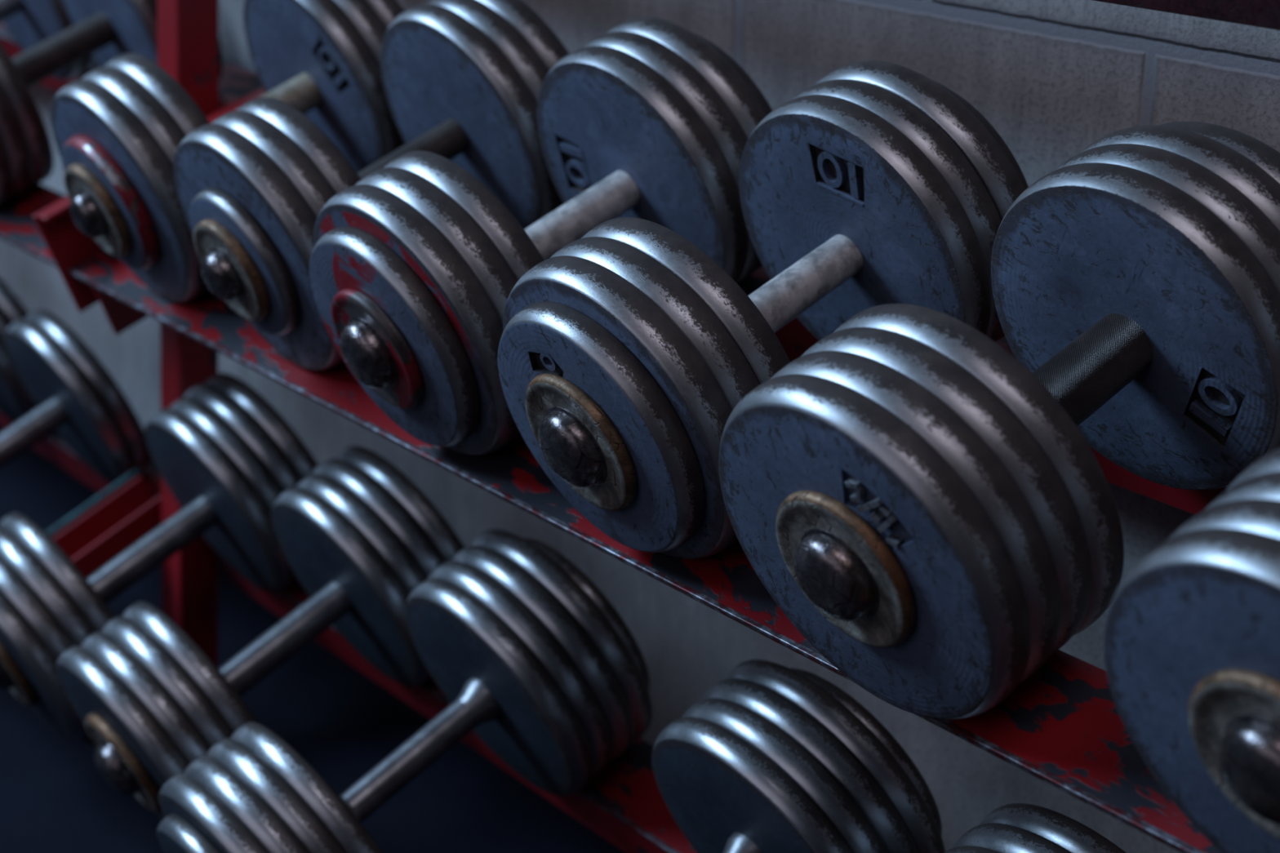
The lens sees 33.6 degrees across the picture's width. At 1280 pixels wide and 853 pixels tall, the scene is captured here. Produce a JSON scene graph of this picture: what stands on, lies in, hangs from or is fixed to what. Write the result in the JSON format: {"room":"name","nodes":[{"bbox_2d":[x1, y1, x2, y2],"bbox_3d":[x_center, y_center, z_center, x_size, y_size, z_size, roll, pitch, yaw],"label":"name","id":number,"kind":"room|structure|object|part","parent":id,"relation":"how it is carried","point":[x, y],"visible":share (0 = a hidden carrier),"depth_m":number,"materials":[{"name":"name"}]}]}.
{"room":"gym","nodes":[
{"label":"gym","id":0,"kind":"room"},
{"bbox_2d":[0,425,625,852],"bbox_3d":[-2.317,0.925,0.722,5.400,0.060,10.000,-15,25,-36],"label":"floor","id":1,"kind":"structure","parent":0,"point":[55,797],"depth_m":2.18,"materials":[{"name":"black rubber"}]},
{"bbox_2d":[0,0,1279,852],"bbox_3d":[-0.284,-0.135,1.805,0.434,1.170,3.150,-15,25,-36],"label":"dumbbell rack","id":2,"kind":"object","parent":1,"relation":"on","point":[1062,726],"visible":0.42,"depth_m":1.66,"materials":[{"name":"metal"}]},
{"bbox_2d":[0,278,38,423],"bbox_3d":[-0.819,-0.042,2.407,0.322,0.287,0.206,-16,26,-36],"label":"dumbbell","id":3,"kind":"object","parent":2,"relation":"on","point":[16,402],"visible":0.35,"depth_m":2.37,"materials":[{"name":"grey metal"}]},
{"bbox_3d":[-0.746,-0.099,2.448,0.021,0.203,0.203,-38,60,-23],"label":"plate","id":4,"kind":"part","parent":3,"relation":"part of","materials":[{"name":"metal"}]},
{"bbox_3d":[-0.731,-0.110,2.456,0.021,0.203,0.203,-38,-2,-23],"label":"plate","id":5,"kind":"part","parent":3,"relation":"part of","materials":[{"name":"metal"}]},
{"bbox_3d":[-0.761,-0.087,2.439,0.021,0.205,0.204,-38,22,-23],"label":"plate","id":6,"kind":"part","parent":3,"relation":"part of","materials":[{"name":"metal"}]},
{"bbox_2d":[0,0,98,79],"bbox_3d":[-0.727,-0.432,2.288,0.322,0.279,0.206,-15,25,-36],"label":"dumbbell","id":7,"kind":"object","parent":2,"relation":"on","point":[30,23],"visible":0.49,"depth_m":2.31,"materials":[{"name":"grey metal"}]},
{"bbox_3d":[-0.727,-0.431,2.288,0.143,0.026,0.026,-35,36,-25],"label":"handle","id":8,"kind":"part","parent":7,"relation":"part of","materials":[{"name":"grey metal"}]},
{"bbox_3d":[-0.652,-0.484,2.330,0.023,0.203,0.204,-35,71,-25],"label":"plate","id":9,"kind":"part","parent":7,"relation":"part of","materials":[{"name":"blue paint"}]},
{"bbox_2d":[0,309,152,484],"bbox_3d":[-0.666,0.021,2.233,0.283,0.270,0.206,-16,25,-36],"label":"dumbbell","id":10,"kind":"object","parent":2,"relation":"on","point":[76,397],"visible":0.9,"depth_m":2.21,"materials":[{"name":"grey metal"}]},
{"bbox_3d":[-0.667,0.021,2.233,0.150,0.030,0.030,-38,37,-23],"label":"handle","id":11,"kind":"part","parent":10,"relation":"part of","materials":[{"name":"grey metal"}]},
{"bbox_3d":[-0.395,0.317,1.878,0.082,0.053,3.150,-15,25,-36],"label":"rail","id":12,"kind":"part","parent":2,"relation":"part of","materials":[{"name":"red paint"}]},
{"bbox_3d":[-0.605,0.111,2.173,0.215,0.099,0.009,-15,25,-36],"label":"rod","id":13,"kind":"part","parent":2,"relation":"part of","materials":[{"name":"red paint"}]},
{"bbox_2d":[0,0,222,205],"bbox_3d":[-0.588,-0.371,2.123,0.334,0.279,0.208,-16,26,-36],"label":"dumbbell","id":14,"kind":"object","parent":2,"relation":"on","point":[105,30],"visible":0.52,"depth_m":2.09,"materials":[{"name":"grey metal"}]},
{"bbox_3d":[-0.679,-0.305,2.069,0.023,0.205,0.205,-35,-7,-25],"label":"plate","id":15,"kind":"part","parent":14,"relation":"part of","materials":[{"name":"blue paint"}]},
{"bbox_3d":[-0.662,-0.318,2.079,0.023,0.206,0.205,-35,27,-25],"label":"plate","id":16,"kind":"part","parent":14,"relation":"part of","materials":[{"name":"blue paint"}]},
{"bbox_3d":[-0.645,-0.329,2.090,0.023,0.204,0.204,-35,36,-25],"label":"plate","id":17,"kind":"part","parent":14,"relation":"part of","materials":[{"name":"blue paint"}]},
{"bbox_3d":[-0.588,-0.370,2.123,0.143,0.033,0.033,-35,36,-25],"label":"handle","id":18,"kind":"part","parent":14,"relation":"part of","materials":[{"name":"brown metal"}]},
{"bbox_3d":[-0.530,-0.411,2.155,0.023,0.205,0.205,-35,14,-25],"label":"plate","id":19,"kind":"part","parent":14,"relation":"part of","materials":[{"name":"blue paint"}]},
{"bbox_3d":[-0.497,-0.436,2.177,0.023,0.204,0.204,-35,30,-25],"label":"plate","id":20,"kind":"part","parent":14,"relation":"part of","materials":[{"name":"blue paint"}]},
{"bbox_2d":[0,373,319,744],"bbox_3d":[-0.459,0.119,1.977,0.366,0.306,0.206,-15,25,-35],"label":"dumbbell","id":21,"kind":"object","parent":2,"relation":"on","point":[225,455],"visible":0.75,"depth_m":1.93,"materials":[{"name":"grey metal"}]},
{"bbox_3d":[-0.549,0.191,1.927,0.021,0.204,0.204,-38,47,-23],"label":"plate","id":22,"kind":"part","parent":21,"relation":"part of","materials":[{"name":"metal"}]},
{"bbox_3d":[-0.564,0.203,1.918,0.021,0.205,0.204,-38,33,-23],"label":"plate","id":23,"kind":"part","parent":21,"relation":"part of","materials":[{"name":"metal"}]},
{"bbox_3d":[-0.535,0.179,1.935,0.021,0.206,0.205,-38,16,-23],"label":"plate","id":24,"kind":"part","parent":21,"relation":"part of","materials":[{"name":"metal"}]},
{"bbox_3d":[-0.520,0.167,1.944,0.021,0.206,0.205,-38,48,-23],"label":"plate","id":25,"kind":"part","parent":21,"relation":"part of","materials":[{"name":"metal"}]},
{"bbox_3d":[-0.459,0.120,1.977,0.156,0.030,0.030,-38,37,-23],"label":"handle","id":26,"kind":"part","parent":21,"relation":"part of","materials":[{"name":"grey metal"}]},
{"bbox_3d":[-0.399,0.072,2.009,0.021,0.205,0.205,-38,42,-23],"label":"plate","id":27,"kind":"part","parent":21,"relation":"part of","materials":[{"name":"metal"}]},
{"bbox_3d":[-0.383,0.061,2.018,0.021,0.203,0.203,-38,73,-23],"label":"plate","id":28,"kind":"part","parent":21,"relation":"part of","materials":[{"name":"metal"}]},
{"bbox_3d":[-0.369,0.048,2.026,0.021,0.205,0.205,-38,42,-23],"label":"plate","id":29,"kind":"part","parent":21,"relation":"part of","materials":[{"name":"metal"}]},
{"bbox_3d":[-0.353,0.037,2.034,0.021,0.203,0.203,-38,64,-23],"label":"plate","id":30,"kind":"part","parent":21,"relation":"part of","materials":[{"name":"metal"}]},
{"bbox_3d":[-0.434,-0.224,2.043,0.136,1.170,0.043,-15,25,-36],"label":"post","id":31,"kind":"part","parent":2,"relation":"part of","materials":[{"name":"metal"}]},
{"bbox_2d":[50,0,405,302],"bbox_3d":[-0.335,-0.261,1.823,0.333,0.280,0.207,-16,26,-36],"label":"dumbbell","id":32,"kind":"object","parent":2,"relation":"on","point":[118,129],"visible":0.67,"depth_m":1.75,"materials":[{"name":"grey metal"}]},
{"bbox_3d":[-0.440,-0.185,1.763,0.015,0.124,0.124,-35,65,-25],"label":"plate","id":33,"kind":"part","parent":32,"relation":"part of","materials":[{"name":"blue paint"}]},
{"bbox_3d":[-0.425,-0.194,1.770,0.023,0.203,0.203,-35,-5,-25],"label":"plate","id":34,"kind":"part","parent":32,"relation":"part of","materials":[{"name":"blue paint"}]},
{"bbox_3d":[-0.409,-0.206,1.781,0.023,0.203,0.203,-35,-4,-25],"label":"plate","id":35,"kind":"part","parent":32,"relation":"part of","materials":[{"name":"blue paint"}]},
{"bbox_3d":[-0.392,-0.219,1.790,0.023,0.204,0.203,-35,49,-25],"label":"plate","id":36,"kind":"part","parent":32,"relation":"part of","materials":[{"name":"blue paint"}]},
{"bbox_3d":[-0.335,-0.260,1.824,0.142,0.032,0.032,-35,36,-25],"label":"handle","id":37,"kind":"part","parent":32,"relation":"part of","materials":[{"name":"beige metal"}]},
{"bbox_3d":[-0.278,-0.300,1.857,0.024,0.204,0.204,-35,6,-25],"label":"plate","id":38,"kind":"part","parent":32,"relation":"part of","materials":[{"name":"blue paint"}]},
{"bbox_3d":[-0.261,-0.313,1.866,0.023,0.205,0.205,-35,19,-25],"label":"plate","id":39,"kind":"part","parent":32,"relation":"part of","materials":[{"name":"blue paint"}]},
{"bbox_3d":[-0.245,-0.325,1.877,0.023,0.205,0.205,-35,56,-25],"label":"plate","id":40,"kind":"part","parent":32,"relation":"part of","materials":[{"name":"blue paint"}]},
{"bbox_2d":[55,445,465,820],"bbox_3d":[-0.306,0.185,1.798,0.360,0.303,0.206,-15,25,-35],"label":"dumbbell","id":41,"kind":"object","parent":2,"relation":"on","point":[357,534],"visible":0.71,"depth_m":1.75,"materials":[{"name":"grey metal"}]},
{"bbox_3d":[-0.410,0.267,1.741,0.021,0.205,0.204,-38,27,-23],"label":"plate","id":42,"kind":"part","parent":41,"relation":"part of","materials":[{"name":"metal"}]},
{"bbox_3d":[-0.394,0.256,1.749,0.021,0.203,0.203,-38,0,-23],"label":"plate","id":43,"kind":"part","parent":41,"relation":"part of","materials":[{"name":"metal"}]},
{"bbox_3d":[-0.379,0.244,1.757,0.021,0.203,0.203,-38,50,-23],"label":"plate","id":44,"kind":"part","parent":41,"relation":"part of","materials":[{"name":"metal"}]},
{"bbox_3d":[-0.364,0.232,1.766,0.021,0.203,0.203,-38,78,-23],"label":"plate","id":45,"kind":"part","parent":41,"relation":"part of","materials":[{"name":"metal"}]},
{"bbox_3d":[-0.306,0.185,1.798,0.150,0.030,0.030,-38,37,-23],"label":"handle","id":46,"kind":"part","parent":41,"relation":"part of","materials":[{"name":"grey metal"}]},
{"bbox_3d":[-0.248,0.140,1.829,0.021,0.204,0.203,-38,68,-23],"label":"plate","id":47,"kind":"part","parent":41,"relation":"part of","materials":[{"name":"metal"}]},
{"bbox_3d":[-0.232,0.128,1.837,0.021,0.203,0.203,-38,16,-23],"label":"plate","id":48,"kind":"part","parent":41,"relation":"part of","materials":[{"name":"metal"}]},
{"bbox_3d":[-0.218,0.116,1.846,0.021,0.204,0.204,-38,28,-23],"label":"plate","id":49,"kind":"part","parent":41,"relation":"part of","materials":[{"name":"metal"}]},
{"bbox_3d":[-0.203,0.104,1.855,0.021,0.203,0.203,-38,41,-23],"label":"plate","id":50,"kind":"part","parent":41,"relation":"part of","materials":[{"name":"metal"}]},
{"bbox_3d":[-0.238,0.200,1.967,0.064,0.078,3.150,-15,25,-36],"label":"rail","id":51,"kind":"part","parent":2,"relation":"part of","materials":[{"name":"metal"}]},
{"bbox_2d":[173,0,569,369],"bbox_3d":[-0.193,-0.198,1.655,0.332,0.278,0.207,-15,25,-35],"label":"dumbbell","id":52,"kind":"object","parent":2,"relation":"on","point":[463,80],"visible":0.78,"depth_m":1.60,"materials":[{"name":"grey metal"}]},
{"bbox_3d":[-0.297,-0.122,1.594,0.014,0.124,0.124,-35,10,-25],"label":"plate","id":53,"kind":"part","parent":52,"relation":"part of","materials":[{"name":"blue paint"}]},
{"bbox_3d":[-0.284,-0.133,1.602,0.023,0.205,0.205,-35,51,-25],"label":"plate","id":54,"kind":"part","parent":52,"relation":"part of","materials":[{"name":"blue paint"}]},
{"bbox_3d":[-0.267,-0.144,1.612,0.023,0.204,0.205,-35,32,-25],"label":"plate","id":55,"kind":"part","parent":52,"relation":"part of","materials":[{"name":"blue paint"}]},
{"bbox_3d":[-0.250,-0.156,1.622,0.023,0.203,0.204,-35,37,-25],"label":"plate","id":56,"kind":"part","parent":52,"relation":"part of","materials":[{"name":"blue paint"}]},
{"bbox_3d":[-0.193,-0.197,1.654,0.142,0.029,0.029,-35,36,-25],"label":"handle","id":57,"kind":"part","parent":52,"relation":"part of","materials":[{"name":"grey metal"}]},
{"bbox_3d":[-0.136,-0.238,1.688,0.023,0.205,0.205,-35,-7,-25],"label":"plate","id":58,"kind":"part","parent":52,"relation":"part of","materials":[{"name":"blue paint"}]},
{"bbox_3d":[-0.118,-0.249,1.697,0.023,0.203,0.203,-35,13,-25],"label":"plate","id":59,"kind":"part","parent":52,"relation":"part of","materials":[{"name":"blue paint"}]},
{"bbox_3d":[-0.101,-0.261,1.707,0.023,0.203,0.203,-35,53,-25],"label":"plate","id":60,"kind":"part","parent":52,"relation":"part of","materials":[{"name":"blue paint"}]},
{"bbox_2d":[156,528,653,852],"bbox_3d":[-0.176,0.254,1.624,0.391,0.311,0.207,-16,25,-36],"label":"dumbbell","id":61,"kind":"object","parent":2,"relation":"on","point":[529,656],"visible":1,"depth_m":1.59,"materials":[{"name":"grey metal"}]},
{"bbox_3d":[-0.299,0.353,1.557,0.017,0.164,0.164,-38,37,-23],"label":"plate","id":62,"kind":"part","parent":61,"relation":"part of","materials":[{"name":"metal"}]},
{"bbox_3d":[-0.285,0.342,1.564,0.021,0.204,0.205,-38,14,-23],"label":"plate","id":63,"kind":"part","parent":61,"relation":"part of","materials":[{"name":"metal"}]},
{"bbox_3d":[-0.270,0.330,1.572,0.021,0.205,0.205,-38,50,-23],"label":"plate","id":64,"kind":"part","parent":61,"relation":"part of","materials":[{"name":"metal"}]},
{"bbox_3d":[-0.255,0.318,1.582,0.021,0.204,0.204,-38,80,-23],"label":"plate","id":65,"kind":"part","parent":61,"relation":"part of","materials":[{"name":"metal"}]},
{"bbox_3d":[-0.239,0.307,1.589,0.021,0.203,0.203,-38,57,-23],"label":"plate","id":66,"kind":"part","parent":61,"relation":"part of","materials":[{"name":"metal"}]},
{"bbox_3d":[-0.176,0.256,1.625,0.166,0.026,0.026,-38,37,-23],"label":"handle","id":67,"kind":"part","parent":61,"relation":"part of","materials":[{"name":"grey metal"}]},
{"bbox_3d":[-0.112,0.205,1.660,0.021,0.203,0.204,-38,3,-23],"label":"plate","id":68,"kind":"part","parent":61,"relation":"part of","materials":[{"name":"metal"}]},
{"bbox_3d":[-0.098,0.193,1.669,0.021,0.204,0.205,-38,6,-23],"label":"plate","id":69,"kind":"part","parent":61,"relation":"part of","materials":[{"name":"metal"}]},
{"bbox_3d":[-0.082,0.181,1.676,0.021,0.205,0.205,-38,8,-23],"label":"plate","id":70,"kind":"part","parent":61,"relation":"part of","materials":[{"name":"metal"}]},
{"bbox_3d":[-0.067,0.169,1.685,0.021,0.205,0.205,-38,53,-23],"label":"plate","id":71,"kind":"part","parent":61,"relation":"part of","materials":[{"name":"metal"}]},
{"bbox_3d":[-0.053,0.159,1.692,0.017,0.164,0.164,-38,10,-23],"label":"plate","id":72,"kind":"part","parent":61,"relation":"part of","materials":[{"name":"metal"}]},
{"bbox_2d":[309,16,773,455],"bbox_3d":[-0.059,-0.136,1.491,0.346,0.281,0.205,-16,25,-36],"label":"dumbbell","id":73,"kind":"object","parent":2,"relation":"on","point":[415,264],"visible":0.79,"depth_m":1.43,"materials":[{"name":"metal"}]},
{"bbox_3d":[-0.167,-0.058,1.429,0.018,0.167,0.167,-36,70,-25],"label":"plate","id":74,"kind":"part","parent":73,"relation":"part of","materials":[{"name":"blue metal"}]},
{"bbox_3d":[-0.152,-0.069,1.438,0.024,0.204,0.204,-36,36,-25],"label":"plate","id":75,"kind":"part","parent":73,"relation":"part of","materials":[{"name":"blue metal"}]},
{"bbox_3d":[-0.134,-0.082,1.447,0.024,0.204,0.204,-36,29,-25],"label":"plate","id":76,"kind":"part","parent":73,"relation":"part of","materials":[{"name":"blue paint"}]},
{"bbox_3d":[-0.116,-0.094,1.457,0.024,0.205,0.204,-36,-7,-25],"label":"plate","id":77,"kind":"part","parent":73,"relation":"part of","materials":[{"name":"blue paint"}]},
{"bbox_3d":[-0.059,-0.136,1.492,0.145,0.029,0.029,-36,36,-25],"label":"handle","id":78,"kind":"part","parent":73,"relation":"part of","materials":[{"name":"metal"}]},
{"bbox_3d":[-0.001,-0.177,1.525,0.024,0.204,0.204,-36,41,-25],"label":"plate","id":79,"kind":"part","parent":73,"relation":"part of","materials":[{"name":"blue paint"}]},
{"bbox_3d":[0.016,-0.189,1.536,0.023,0.204,0.204,-36,75,-25],"label":"plate","id":80,"kind":"part","parent":73,"relation":"part of","materials":[{"name":"blue paint"}]},
{"bbox_3d":[0.033,-0.201,1.546,0.023,0.204,0.204,-36,37,-25],"label":"plate","id":81,"kind":"part","parent":73,"relation":"part of","materials":[{"name":"blue paint"}]},
{"bbox_3d":[0.048,-0.212,1.554,0.018,0.167,0.167,-36,43,-25],"label":"plate","id":82,"kind":"part","parent":73,"relation":"part of","materials":[{"name":"blue paint"}]},
{"bbox_3d":[-0.152,-0.206,1.889,0.069,0.076,3.150,-15,25,-36],"label":"rail","id":83,"kind":"part","parent":2,"relation":"part of","materials":[{"name":"metal"}]},
{"bbox_2d":[497,60,1028,559],"bbox_3d":[0.083,-0.076,1.325,0.350,0.282,0.207,-16,25,-36],"label":"dumbbell","id":84,"kind":"object","parent":2,"relation":"on","point":[627,353],"visible":0.82,"depth_m":1.27,"materials":[{"name":"metal"}]},
{"bbox_3d":[-0.025,0.003,1.263,0.020,0.170,0.169,-36,36,-26],"label":"plate","id":85,"kind":"part","parent":84,"relation":"part of","materials":[{"name":"blue paint"}]},
{"bbox_3d":[-0.010,-0.009,1.272,0.024,0.204,0.204,-36,19,-26],"label":"plate","id":86,"kind":"part","parent":84,"relation":"part of","materials":[{"name":"blue paint"}]},
{"bbox_3d":[0.007,-0.021,1.283,0.024,0.204,0.204,-36,11,-26],"label":"plate","id":87,"kind":"part","parent":84,"relation":"part of","materials":[{"name":"blue paint"}]},
{"bbox_3d":[0.025,-0.033,1.291,0.024,0.204,0.205,-36,25,-26],"label":"plate","id":88,"kind":"part","parent":84,"relation":"part of","materials":[{"name":"blue paint"}]},
{"bbox_3d":[0.083,-0.075,1.326,0.145,0.028,0.028,-36,36,-26],"label":"handle","id":89,"kind":"part","parent":84,"relation":"part of","materials":[{"name":"metal"}]},
{"bbox_3d":[0.140,-0.116,1.360,0.024,0.204,0.204,-36,46,-26],"label":"plate","id":90,"kind":"part","parent":84,"relation":"part of","materials":[{"name":"blue paint"}]},
{"bbox_3d":[0.157,-0.129,1.371,0.023,0.203,0.204,-36,11,-26],"label":"plate","id":91,"kind":"part","parent":84,"relation":"part of","materials":[{"name":"blue paint"}]},
{"bbox_3d":[0.175,-0.141,1.379,0.023,0.205,0.206,-36,66,-26],"label":"plate","id":92,"kind":"part","parent":84,"relation":"part of","materials":[{"name":"blue paint"}]},
{"bbox_3d":[0.190,-0.152,1.389,0.020,0.170,0.169,-36,71,-26],"label":"plate","id":93,"kind":"part","parent":84,"relation":"part of","materials":[{"name":"blue paint"}]},
{"bbox_2d":[651,659,945,852],"bbox_3d":[0.026,0.328,1.407,0.376,0.304,0.207,-15,25,-35],"label":"dumbbell","id":94,"kind":"object","parent":2,"relation":"on","point":[773,757],"visible":1,"depth_m":1.38,"materials":[{"name":"grey metal"}]},
{"bbox_3d":[0.083,0.283,1.439,0.021,0.204,0.205,-38,36,-23],"label":"plate","id":95,"kind":"part","parent":94,"relation":"part of","materials":[{"name":"metal"}]},
{"bbox_3d":[0.099,0.271,1.446,0.021,0.205,0.205,-38,14,-23],"label":"plate","id":96,"kind":"part","parent":94,"relation":"part of","materials":[{"name":"metal"}]},
{"bbox_3d":[0.113,0.259,1.456,0.021,0.204,0.204,-38,52,-23],"label":"plate","id":97,"kind":"part","parent":94,"relation":"part of","materials":[{"name":"metal"}]},
{"bbox_3d":[0.143,0.236,1.471,0.017,0.164,0.164,-38,-5,-23],"label":"plate","id":98,"kind":"part","parent":94,"relation":"part of","materials":[{"name":"metal"}]},
{"bbox_2d":[718,121,1279,719],"bbox_3d":[0.224,-0.009,1.160,0.365,0.286,0.206,-16,26,-36],"label":"dumbbell","id":99,"kind":"object","parent":2,"relation":"on","point":[930,505],"visible":0.98,"depth_m":1.10,"materials":[{"name":"metal"}]},
{"bbox_3d":[0.115,0.066,1.094,0.025,0.204,0.204,-36,36,-26],"label":"plate","id":100,"kind":"part","parent":99,"relation":"part of","materials":[{"name":"blue paint"}]},
{"bbox_3d":[0.133,0.053,1.105,0.024,0.204,0.204,-36,27,-26],"label":"plate","id":101,"kind":"part","parent":99,"relation":"part of","materials":[{"name":"blue paint"}]},
{"bbox_3d":[0.150,0.040,1.115,0.024,0.204,0.204,-36,1,-26],"label":"plate","id":102,"kind":"part","parent":99,"relation":"part of","materials":[{"name":"blue paint"}]},
{"bbox_3d":[0.168,0.028,1.124,0.024,0.205,0.204,-36,7,-26],"label":"plate","id":103,"kind":"part","parent":99,"relation":"part of","materials":[{"name":"blue paint"}]},
{"bbox_3d":[0.224,-0.013,1.158,0.141,0.038,0.038,-36,36,-26],"label":"handle","id":104,"kind":"part","parent":99,"relation":"part of","materials":[{"name":"metal"}]},
{"bbox_3d":[0.280,-0.053,1.192,0.024,0.204,0.204,-36,62,-26],"label":"plate","id":105,"kind":"part","parent":99,"relation":"part of","materials":[{"name":"blue paint"}]},
{"bbox_3d":[0.298,-0.065,1.201,0.023,0.204,0.204,-36,19,-26],"label":"plate","id":106,"kind":"part","parent":99,"relation":"part of","materials":[{"name":"blue paint"}]},
{"bbox_3d":[0.315,-0.077,1.212,0.023,0.203,0.203,-36,71,-26],"label":"plate","id":107,"kind":"part","parent":99,"relation":"part of","materials":[{"name":"blue paint"}]},
{"bbox_3d":[0.336,-0.085,1.221,0.023,0.194,0.194,-36,65,-26],"label":"plate","id":108,"kind":"part","parent":99,"relation":"part of","materials":[{"name":"blue paint"}]},
{"bbox_2d":[944,803,1125,852],"bbox_3d":[0.177,0.394,1.229,0.360,0.303,0.209,-16,26,-36],"label":"dumbbell","id":109,"kind":"object","parent":2,"relation":"on","point":[1013,828],"visible":1,"depth_m":1.24,"materials":[{"name":"grey metal"}]},
{"bbox_3d":[0.248,0.336,1.270,0.021,0.204,0.204,-38,72,-23],"label":"plate","id":110,"kind":"part","parent":109,"relation":"part of","materials":[{"name":"metal"}]},
{"bbox_3d":[0.265,0.325,1.277,0.021,0.205,0.205,-38,69,-23],"label":"plate","id":111,"kind":"part","parent":109,"relation":"part of","materials":[{"name":"metal"}]},
{"bbox_3d":[-0.204,-0.476,1.746,0.072,0.053,3.150,-15,25,-36],"label":"rail","id":112,"kind":"part","parent":2,"relation":"part of","materials":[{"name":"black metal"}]},
{"bbox_2d":[1103,448,1279,852],"bbox_3d":[0.392,0.057,0.965,0.365,0.294,0.207,-15,25,-35],"label":"dumbbell","id":113,"kind":"object","parent":2,"relation":"on","point":[1192,636],"visible":1,"depth_m":0.90,"materials":[{"name":"metal"}]},
{"bbox_3d":[0.300,0.122,0.912,0.024,0.205,0.205,-35,-6,-25],"label":"plate","id":114,"kind":"part","parent":113,"relation":"part of","materials":[{"name":"blue paint"}]},
{"bbox_3d":[0.318,0.110,0.922,0.024,0.204,0.204,-35,73,-25],"label":"plate","id":115,"kind":"part","parent":113,"relation":"part of","materials":[{"name":"blue paint"}]},
{"bbox_3d":[0.335,0.097,0.932,0.024,0.205,0.205,-35,23,-25],"label":"plate","id":116,"kind":"part","parent":113,"relation":"part of","materials":[{"name":"blue paint"}]},
{"bbox_2d":[0,0,1279,852],"bbox_3d":[-0.141,-1.129,1.794,0.150,3.040,10.000,-15,25,-36],"label":"wall","id":117,"kind":"structure","parent":0,"point":[1053,78],"depth_m":1.62,"materials":[{"name":"concrete"}]}
]}

